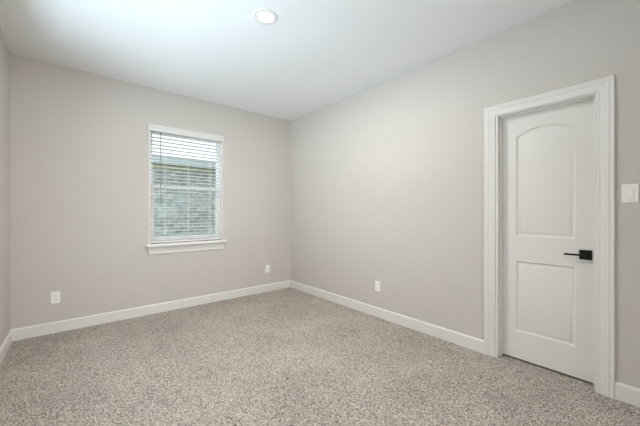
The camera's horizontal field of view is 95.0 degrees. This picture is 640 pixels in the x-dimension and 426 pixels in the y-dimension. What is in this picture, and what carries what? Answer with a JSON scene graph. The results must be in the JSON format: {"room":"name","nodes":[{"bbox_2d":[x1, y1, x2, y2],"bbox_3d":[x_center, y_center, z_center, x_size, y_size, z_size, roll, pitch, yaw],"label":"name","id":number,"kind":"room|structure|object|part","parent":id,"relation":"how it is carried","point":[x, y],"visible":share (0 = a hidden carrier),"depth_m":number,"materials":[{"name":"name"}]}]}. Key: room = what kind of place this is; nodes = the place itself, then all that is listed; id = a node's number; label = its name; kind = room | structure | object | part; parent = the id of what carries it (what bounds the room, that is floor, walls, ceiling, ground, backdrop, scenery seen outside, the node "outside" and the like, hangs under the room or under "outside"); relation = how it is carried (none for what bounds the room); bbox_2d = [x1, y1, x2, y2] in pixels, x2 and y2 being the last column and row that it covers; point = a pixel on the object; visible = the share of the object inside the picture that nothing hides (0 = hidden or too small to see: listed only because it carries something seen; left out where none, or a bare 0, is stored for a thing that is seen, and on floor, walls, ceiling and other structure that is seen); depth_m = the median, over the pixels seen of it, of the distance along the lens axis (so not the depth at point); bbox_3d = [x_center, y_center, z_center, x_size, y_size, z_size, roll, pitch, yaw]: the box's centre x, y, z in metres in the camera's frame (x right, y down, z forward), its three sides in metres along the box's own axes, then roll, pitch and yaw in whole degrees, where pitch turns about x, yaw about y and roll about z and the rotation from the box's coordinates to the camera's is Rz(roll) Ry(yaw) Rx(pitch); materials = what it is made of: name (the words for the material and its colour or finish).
{"room":"empty bedroom","nodes":[
{"label":"empty bedroom","id":0,"kind":"room"},
{"bbox_2d":[0,29,9,346],"bbox_3d":[-1.376,-0.148,0.801,0.140,2.740,5.075,0,0,-40],"label":"wall","id":1,"kind":"structure","parent":0,"point":[4,51],"depth_m":2.56,"materials":[{"name":"grey paint"}]},
{"bbox_2d":[0,330,11,365],"bbox_3d":[-1.361,1.166,0.905,0.015,0.112,4.935,0,0,-40],"label":"baseboard","id":2,"kind":"structure","parent":1,"relation":"attached to","point":[7,342],"depth_m":2.52,"materials":[{"name":"white paint"}]},
{"bbox_2d":[10,54,289,328],"bbox_3d":[-1.765,-0.148,3.875,3.488,2.740,0.140,0,0,-40],"label":"wall","id":3,"kind":"structure","parent":0,"point":[79,140],"depth_m":3.29,"materials":[{"name":"grey paint"}]},
{"bbox_2d":[51,291,59,303],"bbox_3d":[-2.703,0.862,2.995,0.074,0.120,0.008,0,0,-40],"label":"wall outlet","id":4,"kind":"object","parent":3,"relation":"attached to","point":[55,296],"visible":1,"depth_m":2.99,"materials":[{"name":"white plastic"}]},
{"bbox_2d":[10,280,289,340],"bbox_3d":[-1.716,1.166,3.816,3.208,0.112,0.015,0,0,-40],"label":"baseboard","id":5,"kind":"structure","parent":3,"relation":"attached to","point":[80,322],"depth_m":3.41,"materials":[{"name":"white paint"}]},
{"bbox_2d":[146,130,226,254],"bbox_3d":[-1.735,-0.281,3.857,0.979,1.564,0.192,0,0,-40],"label":"window","id":6,"kind":"structure","parent":3,"relation":"in","point":[198,245],"depth_m":3.85,"materials":[{"name":"white plastic"}]},
{"bbox_3d":[-1.787,-0.664,3.913,0.832,0.722,0.026,0,0,-40],"label":"sash","id":7,"kind":"part","parent":6,"relation":"part of","materials":[{"name":"white plastic"}]},
{"bbox_3d":[-1.767,-0.004,3.890,0.832,0.682,0.028,0,0,-40],"label":"sash","id":8,"kind":"part","parent":6,"relation":"part of","materials":[{"name":"white plastic"}]},
{"bbox_2d":[148,123,223,242],"bbox_3d":[-1.726,-0.356,3.838,0.934,1.443,0.081,0,0,-40],"label":"window blind","id":9,"kind":"object","parent":6,"relation":"attached to","point":[160,129],"visible":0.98,"depth_m":3.80,"materials":[{"name":"white plastic"}]},
{"bbox_3d":[-1.733,0.347,3.849,0.872,0.036,0.052,0,0,-40],"label":"rail","id":10,"kind":"part","parent":9,"relation":"part of","materials":[{"name":"white plastic"}]},
{"bbox_3d":[-1.719,0.391,3.837,0.979,0.028,0.142,0,0,-40],"label":"sill","id":11,"kind":"part","parent":6,"relation":"part of","materials":[{"name":"white paint"}]},
{"bbox_2d":[265,265,269,272],"bbox_3d":[-0.818,0.869,4.571,0.074,0.120,0.008,0,0,-40],"label":"wall outlet","id":12,"kind":"object","parent":3,"relation":"attached to","point":[267,267],"visible":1,"depth_m":4.57,"materials":[{"name":"white plastic"}]},
{"bbox_2d":[0,0,573,120],"bbox_3d":[0.565,-1.578,0.912,5.237,0.120,7.675,0,0,-40],"label":"ceiling","id":13,"kind":"structure","parent":0,"point":[317,54],"depth_m":2.58,"materials":[{"name":"white paint"}]},
{"bbox_2d":[252,8,277,24],"bbox_3d":[-0.423,-1.514,2.267,0.194,0.008,0.194,0,0,-40],"label":"recessed light","id":14,"kind":"object","parent":13,"relation":"in","point":[264,16],"visible":1,"depth_m":2.26,"materials":[{"name":"white plastic"}]},
{"bbox_2d":[0,287,639,425],"bbox_3d":[0.565,1.282,0.912,5.237,0.120,7.675,0,0,-40],"label":"floor","id":15,"kind":"structure","parent":0,"point":[289,356],"depth_m":2.20,"materials":[{"name":"carpet"}]},
{"bbox_2d":[290,0,639,388],"bbox_3d":[1.200,-0.148,2.956,0.160,2.740,5.075,0,0,-40],"label":"wall","id":16,"kind":"structure","parent":0,"point":[387,177],"depth_m":2.86,"materials":[{"name":"grey paint"}]},
{"bbox_2d":[375,281,379,291],"bbox_3d":[0.678,0.861,3.449,0.008,0.120,0.074,0,0,-40],"label":"wall outlet","id":17,"kind":"object","parent":16,"relation":"attached to","point":[377,283],"visible":1,"depth_m":3.44,"materials":[{"name":"white plastic"}]},
{"bbox_2d":[290,280,483,353],"bbox_3d":[0.466,1.166,3.696,0.015,0.112,2.999,0,0,-40],"label":"baseboard","id":18,"kind":"structure","parent":16,"relation":"attached to","point":[466,341],"depth_m":3.18,"materials":[{"name":"white paint"}]},
{"bbox_2d":[502,99,593,382],"bbox_3d":[1.747,0.196,2.287,0.091,2.017,0.598,0,0,-40],"label":"door","id":19,"kind":"structure","parent":16,"relation":"in","point":[548,154],"depth_m":2.27,"materials":[{"name":"white paint"}]},
{"bbox_3d":[1.852,0.301,2.126,0.046,0.020,0.122,0,0,-40],"label":"lever","id":20,"kind":"part","parent":19,"relation":"part of","materials":[{"name":"black metal"}]},
{"bbox_3d":[1.907,0.301,2.105,0.010,0.068,0.068,0,0,-40],"label":"handle","id":21,"kind":"part","parent":19,"relation":"part of","materials":[{"name":"black metal"}]},
{"bbox_2d":[484,75,614,398],"bbox_3d":[1.729,0.158,2.274,0.138,2.129,0.803,0,0,-40],"label":"door frame","id":22,"kind":"structure","parent":16,"relation":"attached to","point":[602,90],"depth_m":2.04,"materials":[{"name":"white paint"}]},
{"bbox_2d":[615,381,639,406],"bbox_3d":[2.307,1.166,1.496,0.015,0.112,1.134,0,0,-40],"label":"baseboard","id":23,"kind":"structure","parent":16,"relation":"attached to","point":[625,393],"depth_m":1.88,"materials":[{"name":"white paint"}]},
{"bbox_2d":[622,184,638,202],"bbox_3d":[1.988,-0.126,1.880,0.012,0.120,0.076,0,0,-40],"label":"light switch","id":24,"kind":"object","parent":16,"relation":"attached to","point":[630,192],"visible":1,"depth_m":1.88,"materials":[{"name":"white plastic"}]},
{"label":"outside","id":25,"kind":"structure","parent":0,"visible":0},
{"bbox_3d":[-4.503,1.582,5.382,28.000,0.120,26.035,0,0,-40],"label":"ground","id":26,"kind":"structure","parent":25,"visible":0},
{"bbox_2d":[153,154,215,236],"bbox_3d":[-4.723,0.032,8.761,16.800,2.980,5.570,0,0,-40],"label":"house","id":27,"kind":"structure","parent":26,"relation":"on","point":[209,208],"depth_m":6.95,"materials":[{"name":"brick"}]}
]}

